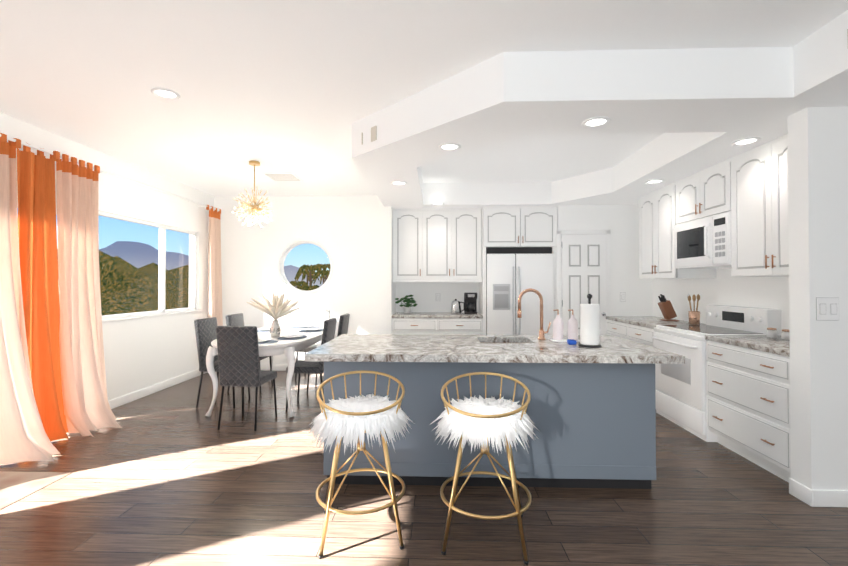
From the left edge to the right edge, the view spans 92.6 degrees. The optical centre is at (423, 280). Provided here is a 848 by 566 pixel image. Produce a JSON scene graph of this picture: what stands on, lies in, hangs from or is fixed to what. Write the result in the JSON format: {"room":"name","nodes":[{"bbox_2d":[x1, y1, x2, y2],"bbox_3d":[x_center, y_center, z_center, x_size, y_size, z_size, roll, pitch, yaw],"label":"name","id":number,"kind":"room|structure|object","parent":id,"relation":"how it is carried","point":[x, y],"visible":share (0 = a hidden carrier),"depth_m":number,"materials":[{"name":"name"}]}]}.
{"room":"kitchen with dining area","nodes":[
{"label":"kitchen with dining area","id":0,"kind":"room"},
{"bbox_2d":[0,112,213,400],"bbox_3d":[-3.541,0.003,2.353,0.150,2.750,8.150,0,-1,2],"label":"wall","id":1,"kind":"structure","parent":0,"point":[140,353],"depth_m":4.91,"materials":[{"name":"white paint"}]},
{"bbox_2d":[21,141,52,154],"bbox_3d":[-3.267,-1.125,3.422,0.070,0.024,0.324,0,-1,2],"label":"curtain rod","id":2,"kind":"object","parent":1,"relation":"attached to","point":[51,153],"depth_m":3.46,"materials":[{"name":"white metal"}]},
{"bbox_2d":[0,133,59,464],"bbox_3d":[-3.087,0.115,2.953,0.558,2.531,0.730,0,-1,2],"label":"curtain","id":3,"kind":"object","parent":2,"relation":"hanging from","point":[23,436],"visible":1,"depth_m":3.17,"materials":[{"name":"beige fabric"}]},
{"bbox_2d":[8,140,68,440],"bbox_3d":[-3.230,0.121,3.453,0.290,2.531,0.454,0,-1,2],"label":"curtain","id":4,"kind":"object","parent":2,"relation":"hanging from","point":[37,234],"visible":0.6,"depth_m":3.48,"materials":[{"name":"orange fabric"}]},
{"bbox_2d":[98,211,201,322],"bbox_3d":[-3.414,-0.132,5.077,0.130,1.180,1.960,0,-1,2],"label":"window","id":5,"kind":"structure","parent":1,"relation":"in","point":[161,283],"depth_m":5.30,"materials":[{"name":"white plastic"}]},
{"bbox_2d":[108,369,206,408],"bbox_3d":[-3.368,1.359,5.174,0.014,0.100,2.391,0,-1,2],"label":"baseboard","id":6,"kind":"structure","parent":1,"relation":"attached to","point":[130,397],"depth_m":5.00,"materials":[{"name":"white wood"}]},
{"bbox_2d":[100,169,221,211],"bbox_3d":[-3.255,-1.106,5.220,0.160,0.024,2.332,0,-1,2],"label":"curtain rod","id":7,"kind":"object","parent":1,"relation":"attached to","point":[101,170],"depth_m":4.84,"materials":[{"name":"white metal"}]},
{"bbox_2d":[53,151,121,436],"bbox_3d":[-3.074,0.124,3.804,0.482,2.531,0.483,0,-1,2],"label":"curtain","id":8,"kind":"object","parent":7,"relation":"hanging from","point":[87,408],"visible":1,"depth_m":3.77,"materials":[{"name":"beige fabric"}]},
{"bbox_2d":[206,205,222,373],"bbox_3d":[-3.155,0.150,6.189,0.195,2.531,0.386,0,-1,2],"label":"curtain","id":9,"kind":"object","parent":7,"relation":"hanging from","point":[214,280],"visible":0.73,"depth_m":6.17,"materials":[{"name":"beige fabric"}]},
{"bbox_2d":[214,195,478,363],"bbox_3d":[0.665,0.047,6.369,8.300,2.750,0.150,0,-1,2],"label":"wall","id":10,"kind":"structure","parent":0,"point":[347,232],"depth_m":6.37,"materials":[{"name":"white paint"}]},
{"bbox_2d":[260,364,287,370],"bbox_3d":[-1.936,1.372,6.355,2.800,0.100,0.017,0,-1,2],"label":"baseboard","id":11,"kind":"structure","parent":10,"relation":"attached to","point":[265,367],"depth_m":6.36,"materials":[{"name":"white"}]},
{"bbox_2d":[278,239,332,294],"bbox_3d":[-1.865,-0.208,6.418,0.884,0.884,0.131,0,-1,2],"label":"round window","id":12,"kind":"structure","parent":10,"relation":"in","point":[282,276],"depth_m":6.37,"materials":[{"name":"white"}]},
{"bbox_2d":[393,208,428,279],"bbox_3d":[-0.199,-0.515,6.075,0.484,1.028,0.498,0,-1,2],"label":"upper cabinet","id":13,"kind":"object","parent":10,"relation":"attached to","point":[410,225],"depth_m":5.83,"materials":[{"name":"white wood"}]},
{"bbox_2d":[429,208,481,279],"bbox_3d":[0.381,-0.515,6.057,0.908,1.028,0.498,0,-1,2],"label":"upper cabinet","id":14,"kind":"object","parent":10,"relation":"attached to","point":[437,244],"depth_m":5.81,"materials":[{"name":"white wood"}]},
{"bbox_2d":[384,206,395,333],"bbox_3d":[-0.497,0.193,6.004,0.100,2.450,0.648,0,-1,2],"label":"wall","id":15,"kind":"structure","parent":0,"point":[389,297],"depth_m":5.69,"materials":[{"name":"white paint"}]},
{"bbox_2d":[0,371,847,565],"bbox_3d":[0.534,1.438,2.281,8.800,0.120,8.800,0,-1,2],"label":"floor","id":16,"kind":"structure","parent":0,"point":[171,476],"depth_m":2.42,"materials":[{"name":"brown wood"}]},
{"bbox_2d":[0,471,71,509],"bbox_3d":[-2.888,1.374,2.107,0.670,0.002,1.630,0,-1,2],"label":"rug","id":17,"kind":"object","parent":16,"relation":"on","point":[15,487],"visible":1,"depth_m":2.75,"materials":[{"name":"beige fabric"}]},
{"bbox_2d":[194,317,249,407],"bbox_3d":[-2.289,0.919,4.619,0.462,0.968,0.390,0,-1,2],"label":"dining chair","id":18,"kind":"object","parent":16,"relation":"on","point":[205,331],"visible":0.56,"depth_m":4.48,"materials":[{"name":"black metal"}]},
{"bbox_2d":[216,326,276,430],"bbox_3d":[-1.715,0.912,3.954,0.390,0.968,0.462,0,-1,6],"label":"dining chair","id":19,"kind":"object","parent":16,"relation":"on","point":[238,355],"visible":1,"depth_m":3.76,"materials":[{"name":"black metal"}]},
{"bbox_2d":[225,313,272,391],"bbox_3d":[-2.268,0.926,5.278,0.462,0.968,0.390,0,-1,2],"label":"dining chair","id":20,"kind":"object","parent":16,"relation":"on","point":[235,319],"visible":0.35,"depth_m":5.24,"materials":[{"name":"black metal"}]},
{"bbox_2d":[205,326,322,417],"bbox_3d":[-1.763,1.034,4.911,1.060,0.766,1.940,0,-1,2],"label":"dining table","id":21,"kind":"object","parent":16,"relation":"on","point":[288,348],"visible":0.56,"depth_m":4.18,"materials":[{"name":"white wood"}]},
{"bbox_2d":[257,328,269,331],"bbox_3d":[-2.051,0.642,5.285,0.301,0.023,0.418,0,-1,-4],"label":"placemat","id":22,"kind":"object","parent":21,"relation":"on","point":[259,329],"depth_m":5.22,"materials":[{"name":"white fabric"}]},
{"bbox_2d":[247,291,301,336],"bbox_3d":[-1.677,0.384,4.624,0.602,0.523,0.621,0,-1,2],"label":"vase","id":23,"kind":"object","parent":21,"relation":"on","point":[275,309],"visible":1,"depth_m":4.57,"materials":[{"name":"white ceramic"}]},
{"bbox_2d":[258,334,306,343],"bbox_3d":[-1.587,0.633,4.372,0.383,0.023,0.796,0,-1,38],"label":"placemat","id":24,"kind":"object","parent":21,"relation":"on","point":[294,336],"depth_m":4.45,"materials":[{"name":"blue"}]},
{"bbox_2d":[289,325,312,328],"bbox_3d":[-1.660,0.646,5.632,0.418,0.023,0.301,0,-1,-4],"label":"placemat","id":25,"kind":"object","parent":21,"relation":"on","point":[299,326],"depth_m":5.65,"materials":[{"name":"blue"}]},
{"bbox_2d":[298,326,322,331],"bbox_3d":[-1.452,0.642,5.245,0.301,0.023,0.418,0,-1,-4],"label":"placemat","id":26,"kind":"object","parent":21,"relation":"on","point":[308,328],"depth_m":5.27,"materials":[{"name":"white fabric"}]},
{"bbox_2d":[285,318,336,410],"bbox_3d":[-1.248,0.918,4.525,0.462,0.968,0.390,0,-1,2],"label":"dining chair","id":27,"kind":"object","parent":16,"relation":"on","point":[312,367],"visible":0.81,"depth_m":4.35,"materials":[{"name":"grey fabric"}]},
{"bbox_2d":[295,310,329,379],"bbox_3d":[-1.629,0.934,5.955,0.390,0.968,0.462,0,-1,2],"label":"dining chair","id":28,"kind":"object","parent":16,"relation":"on","point":[316,317],"visible":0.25,"depth_m":6.12,"materials":[{"name":"fabric"}]},
{"bbox_2d":[306,313,349,392],"bbox_3d":[-1.226,0.926,5.225,0.462,0.968,0.390,0,-1,2],"label":"dining chair","id":29,"kind":"object","parent":16,"relation":"on","point":[343,324],"visible":0.25,"depth_m":5.08,"materials":[{"name":"grey fabric"}]},
{"bbox_2d":[309,370,412,558],"bbox_3d":[-0.341,0.964,2.240,0.590,0.824,0.594,0,-1,-10],"label":"bar stool","id":30,"kind":"object","parent":16,"relation":"on","point":[353,419],"visible":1,"depth_m":2.11,"materials":[{"name":"gold metal"}]},
{"bbox_2d":[392,318,443,334],"bbox_3d":[-0.096,0.979,5.981,0.695,0.878,0.648,0,-1,2],"label":"base cabinet","id":31,"kind":"object","parent":16,"relation":"on","point":[437,326],"depth_m":5.67,"materials":[{"name":"white wood"}]},
{"bbox_2d":[444,318,482,334],"bbox_3d":[0.483,0.978,5.962,0.699,0.878,0.648,0,-1,2],"label":"base cabinet","id":32,"kind":"object","parent":16,"relation":"on","point":[452,326],"depth_m":5.65,"materials":[{"name":"white wood"}]},
{"bbox_2d":[392,312,482,317],"bbox_3d":[0.195,0.518,5.977,1.275,0.040,0.646,0,-1,2],"label":"countertop","id":33,"kind":"structure","parent":32,"relation":"on","point":[428,315],"depth_m":5.67,"materials":[{"name":"stone"}]},
{"bbox_2d":[395,295,416,313],"bbox_3d":[-0.267,0.357,6.073,0.333,0.281,0.322,0,-1,2],"label":"potted plant","id":34,"kind":"object","parent":33,"relation":"on","point":[408,308],"visible":1,"depth_m":6.03,"materials":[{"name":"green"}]},
{"bbox_2d":[451,299,464,313],"bbox_3d":[0.501,0.387,6.016,0.212,0.219,0.156,0,-1,2],"label":"kettle","id":35,"kind":"object","parent":33,"relation":"on","point":[455,307],"visible":1,"depth_m":5.96,"materials":[{"name":"silver metal"}]},
{"bbox_2d":[464,293,476,313],"bbox_3d":[0.694,0.342,6.036,0.180,0.310,0.228,0,-1,2],"label":"coffee maker","id":36,"kind":"object","parent":33,"relation":"on","point":[470,300],"visible":1,"depth_m":5.93,"materials":[{"name":"black plastic"}]},
{"bbox_2d":[431,372,538,564],"bbox_3d":[0.324,0.964,2.205,0.584,0.824,0.584,0,-1,10],"label":"bar stool","id":37,"kind":"object","parent":16,"relation":"on","point":[474,420],"visible":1,"depth_m":2.07,"materials":[{"name":"gold metal"}]},
{"bbox_2d":[323,361,655,488],"bbox_3d":[0.434,0.946,3.027,2.202,0.879,0.666,0,-1,2],"label":"kitchen island","id":38,"kind":"object","parent":16,"relation":"on","point":[595,424],"visible":0.56,"depth_m":2.69,"materials":[{"name":"grey"}]},
{"bbox_2d":[305,334,684,363],"bbox_3d":[0.428,0.482,2.950,2.294,0.045,0.990,0,-1,2],"label":"island countertop","id":39,"kind":"structure","parent":38,"relation":"on","point":[437,348],"depth_m":2.63,"materials":[{"name":"stone"}]},
{"bbox_2d":[517,288,550,339],"bbox_3d":[0.851,0.263,3.142,0.252,0.398,0.066,0,-1,2],"label":"faucet","id":40,"kind":"object","parent":39,"relation":"on","point":[541,330],"visible":1,"depth_m":3.13,"materials":[{"name":"gold metal"}]},
{"bbox_2d":[549,309,579,341],"bbox_3d":[1.069,0.341,3.061,0.220,0.240,0.110,0,-1,2],"label":"soap bottles","id":41,"kind":"object","parent":39,"relation":"on","point":[558,328],"visible":0.96,"depth_m":3.03,"materials":[{"name":"white"}]},
{"bbox_2d":[567,339,575,344],"bbox_3d":[1.059,0.444,2.905,0.050,0.030,0.060,0,-1,2],"label":"sponge","id":42,"kind":"object","parent":39,"relation":"on","point":[571,341],"visible":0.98,"depth_m":2.88,"materials":[{"name":"blue"}]},
{"bbox_2d":[578,294,601,347],"bbox_3d":[1.151,0.276,2.814,0.150,0.363,0.150,0,-1,2],"label":"paper towel","id":43,"kind":"object","parent":39,"relation":"on","point":[589,325],"visible":1,"depth_m":2.76,"materials":[{"name":"white paper"}]},
{"bbox_2d":[479,206,557,334],"bbox_3d":[1.353,0.193,5.935,1.033,2.448,0.664,0,-1,2],"label":"cabinet","id":44,"kind":"object","parent":16,"relation":"on","point":[519,229],"visible":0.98,"depth_m":5.65,"materials":[{"name":"white wood"}]},
{"bbox_2d":[486,254,553,334],"bbox_3d":[1.345,0.527,5.897,0.928,1.780,0.700,0,-1,2],"label":"fridge","id":45,"kind":"object","parent":16,"relation":"on","point":[510,278],"visible":0.62,"depth_m":5.62,"materials":[{"name":"white metal"}]},
{"bbox_2d":[606,320,653,346],"bbox_3d":[2.786,0.967,4.900,0.658,0.878,1.230,0,-1,2],"label":"base cabinet","id":46,"kind":"object","parent":16,"relation":"on","point":[635,333],"depth_m":4.81,"materials":[{"name":"white wood"}]},
{"bbox_2d":[651,305,780,441],"bbox_3d":[2.717,0.825,3.879,0.726,1.140,0.800,0,-1,2],"label":"range","id":47,"kind":"object","parent":16,"relation":"on","point":[681,394],"visible":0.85,"depth_m":3.74,"materials":[{"name":"white metal"}]},
{"bbox_2d":[707,340,790,481],"bbox_3d":[2.729,0.947,3.043,0.653,0.878,0.845,0,-1,2],"label":"base cabinet","id":48,"kind":"object","parent":16,"relation":"on","point":[748,404],"depth_m":2.98,"materials":[{"name":"white wood"}]},
{"bbox_2d":[606,316,789,356],"bbox_3d":[2.761,0.497,4.074,0.656,0.040,2.895,0,-1,2],"label":"countertop","id":49,"kind":"structure","parent":48,"relation":"on","point":[778,345],"depth_m":3.31,"materials":[{"name":"stone"}]},
{"bbox_2d":[658,294,678,320],"bbox_3d":[2.911,0.325,4.838,0.192,0.318,0.130,0,-1,2],"label":"knife block","id":50,"kind":"object","parent":49,"relation":"on","point":[667,309],"visible":1,"depth_m":4.79,"materials":[{"name":"brown wood"}]},
{"bbox_2d":[687,293,699,324],"bbox_3d":[2.933,0.311,4.395,0.119,0.336,0.137,0,-1,2],"label":"utensil crock","id":51,"kind":"object","parent":49,"relation":"on","point":[694,317],"visible":1,"depth_m":4.36,"materials":[{"name":"gold metal"}]},
{"bbox_2d":[766,328,775,337],"bbox_3d":[2.848,0.428,3.318,0.074,0.078,0.072,0,-1,2],"label":"jar","id":52,"kind":"object","parent":49,"relation":"on","point":[772,332],"depth_m":3.30,"materials":[{"name":"white ceramic"}]},
{"bbox_2d":[776,329,789,339],"bbox_3d":[2.864,0.427,3.198,0.074,0.078,0.072,0,-1,2],"label":"jar","id":53,"kind":"object","parent":49,"relation":"on","point":[784,335],"depth_m":3.18,"materials":[{"name":"white ceramic"}]},
{"bbox_2d":[0,0,847,196],"bbox_3d":[0.534,-1.432,2.312,8.800,0.120,8.800,0,-1,2],"label":"ceiling","id":54,"kind":"structure","parent":0,"point":[298,88],"depth_m":2.58,"materials":[{"name":"white paint"}]},
{"bbox_2d":[151,88,179,99],"bbox_3d":[-1.886,-1.359,2.960,0.184,0.011,0.184,0,-1,2],"label":"recessed light","id":55,"kind":"object","parent":54,"relation":"in","point":[164,93],"visible":1,"depth_m":2.96,"materials":[{"name":"white plastic"}]},
{"bbox_2d":[231,161,272,226],"bbox_3d":[-1.948,-0.978,4.631,0.446,0.736,0.440,0,-1,2],"label":"chandelier","id":56,"kind":"object","parent":54,"relation":"hanging from","point":[255,208],"visible":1,"depth_m":4.58,"materials":[{"name":"gold metal"}]},
{"bbox_2d":[261,172,302,180],"bbox_3d":[-1.823,-1.332,5.239,0.400,0.015,0.400,0,-1,2],"label":"ceiling vent","id":57,"kind":"object","parent":54,"relation":"in","point":[282,176],"visible":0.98,"depth_m":5.18,"materials":[{"name":"white metal"}]},
{"bbox_2d":[352,10,847,208],"bbox_3d":[1.933,-1.223,2.265,5.200,0.300,8.000,0,-1,2],"label":"ceiling","id":58,"kind":"structure","parent":0,"point":[700,109],"depth_m":2.64,"materials":[{"name":"white paint"}]},
{"bbox_2d":[362,126,376,144],"bbox_3d":[-0.454,-1.191,3.343,0.196,0.115,0.008,-1,-1,44],"label":"light switch","id":59,"kind":"object","parent":58,"relation":"attached to","point":[374,133],"depth_m":3.30,"materials":[{"name":"beige plastic"}]},
{"bbox_2d":[391,181,406,184],"bbox_3d":[-0.270,-1.044,4.365,0.184,0.011,0.184,0,-1,2],"label":"recessed light","id":60,"kind":"object","parent":58,"relation":"in","point":[398,182],"visible":1,"depth_m":4.35,"materials":[{"name":"white plastic"}]},
{"bbox_2d":[431,202,443,204],"bbox_3d":[0.185,-1.032,5.471,0.184,0.011,0.184,0,-1,2],"label":"recessed light","id":61,"kind":"object","parent":58,"relation":"in","point":[437,203],"visible":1,"depth_m":5.47,"materials":[{"name":"white plastic"}]},
{"bbox_2d":[438,143,460,150],"bbox_3d":[0.203,-1.056,3.219,0.184,0.011,0.184,0,-1,2],"label":"recessed light","id":62,"kind":"object","parent":58,"relation":"in","point":[449,146],"visible":1,"depth_m":3.21,"materials":[{"name":"white plastic"}]},
{"bbox_2d":[581,116,610,127],"bbox_3d":[1.158,-1.061,2.728,0.184,0.011,0.184,0,-1,2],"label":"recessed light","id":63,"kind":"object","parent":58,"relation":"in","point":[594,122],"visible":1,"depth_m":2.72,"materials":[{"name":"white plastic"}]},
{"bbox_2d":[645,179,664,183],"bbox_3d":[2.449,-1.044,4.298,0.184,0.011,0.184,0,-1,2],"label":"recessed light","id":64,"kind":"object","parent":58,"relation":"in","point":[654,181],"visible":1,"depth_m":4.30,"materials":[{"name":"white"}]},
{"bbox_2d":[731,137,760,145],"bbox_3d":[2.461,-1.057,3.097,0.184,0.011,0.184,0,-1,2],"label":"recessed light","id":65,"kind":"object","parent":58,"relation":"in","point":[746,141],"visible":0.98,"depth_m":3.10,"materials":[{"name":"white plastic"}]},
{"bbox_2d":[557,205,652,315],"bbox_3d":[2.502,0.189,5.644,1.278,2.450,0.120,0,-1,2],"label":"wall","id":66,"kind":"structure","parent":0,"point":[620,223],"depth_m":5.58,"materials":[{"name":"white paint"}]},
{"bbox_2d":[557,230,610,334],"bbox_3d":[2.199,0.360,5.531,0.730,2.105,0.113,0,-1,2],"label":"pantry door","id":67,"kind":"structure","parent":66,"relation":"in","point":[583,264],"depth_m":5.56,"materials":[{"name":"white wood"}]},
{"bbox_2d":[652,268,788,331],"bbox_3d":[3.179,0.026,4.413,0.150,2.750,3.600,0,-1,2],"label":"wall","id":68,"kind":"structure","parent":0,"point":[724,287],"depth_m":4.19,"materials":[{"name":"white paint"}]},
{"bbox_2d":[639,184,715,278],"bbox_3d":[2.894,-0.530,4.691,0.428,1.028,0.776,0,-1,2],"label":"upper cabinet","id":69,"kind":"object","parent":68,"relation":"attached to","point":[656,223],"depth_m":4.63,"materials":[{"name":"white wood"}]},
{"bbox_2d":[671,160,726,224],"bbox_3d":[2.869,-0.824,3.892,0.428,0.458,0.808,0,-1,2],"label":"upper cabinet","id":70,"kind":"object","parent":68,"relation":"attached to","point":[701,194],"depth_m":3.88,"materials":[{"name":"white wood"}]},
{"bbox_2d":[674,211,731,268],"bbox_3d":[2.834,-0.358,3.888,0.497,0.465,0.800,0,-1,2],"label":"microwave","id":71,"kind":"object","parent":70,"relation":"attached to","point":[703,243],"visible":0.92,"depth_m":3.81,"materials":[{"name":"white"}]},
{"bbox_2d":[727,133,788,276],"bbox_3d":[2.842,-0.548,3.060,0.428,1.028,0.851,0,-1,2],"label":"upper cabinet","id":72,"kind":"object","parent":68,"relation":"attached to","point":[748,189],"depth_m":3.17,"materials":[{"name":"white wood"}]},
{"bbox_2d":[787,106,847,489],"bbox_3d":[3.533,0.005,2.528,2.320,2.750,0.145,0,-1,2],"label":"wall","id":73,"kind":"structure","parent":0,"point":[818,194],"depth_m":2.50,"materials":[{"name":"white paint"}]},
{"bbox_2d":[806,487,847,506],"bbox_3d":[3.449,1.329,2.436,2.184,0.100,0.014,0,-1,2],"label":"baseboard","id":74,"kind":"structure","parent":73,"relation":"attached to","point":[818,498],"depth_m":2.46,"materials":[{"name":"white wood"}]},
{"bbox_2d":[816,297,838,320],"bbox_3d":[2.476,0.177,2.483,0.136,0.141,0.008,0,-1,2],"label":"light switch","id":75,"kind":"object","parent":73,"relation":"attached to","point":[827,309],"visible":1,"depth_m":2.48,"materials":[{"name":"white plastic"}]},
{"label":"outside","id":76,"kind":"structure","parent":0,"visible":0},
{"label":"ground","id":77,"kind":"structure","parent":76,"visible":0},
{"bbox_2d":[57,249,329,315],"bbox_3d":[-8.920,0.765,16.311,10.894,3.648,19.299,0,-1,2],"label":"trees","id":78,"kind":"object","parent":77,"relation":"on","point":[131,283],"depth_m":11.55,"materials":[{"name":"green plant"}]},
{"bbox_2d":[99,241,322,286],"bbox_3d":[-0.142,-17.070,0.102,659.200,37.546,659.200,0,-1,2],"label":"mountains","id":79,"kind":"structure","parent":77,"relation":"on","point":[150,255],"depth_m":270.41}
]}

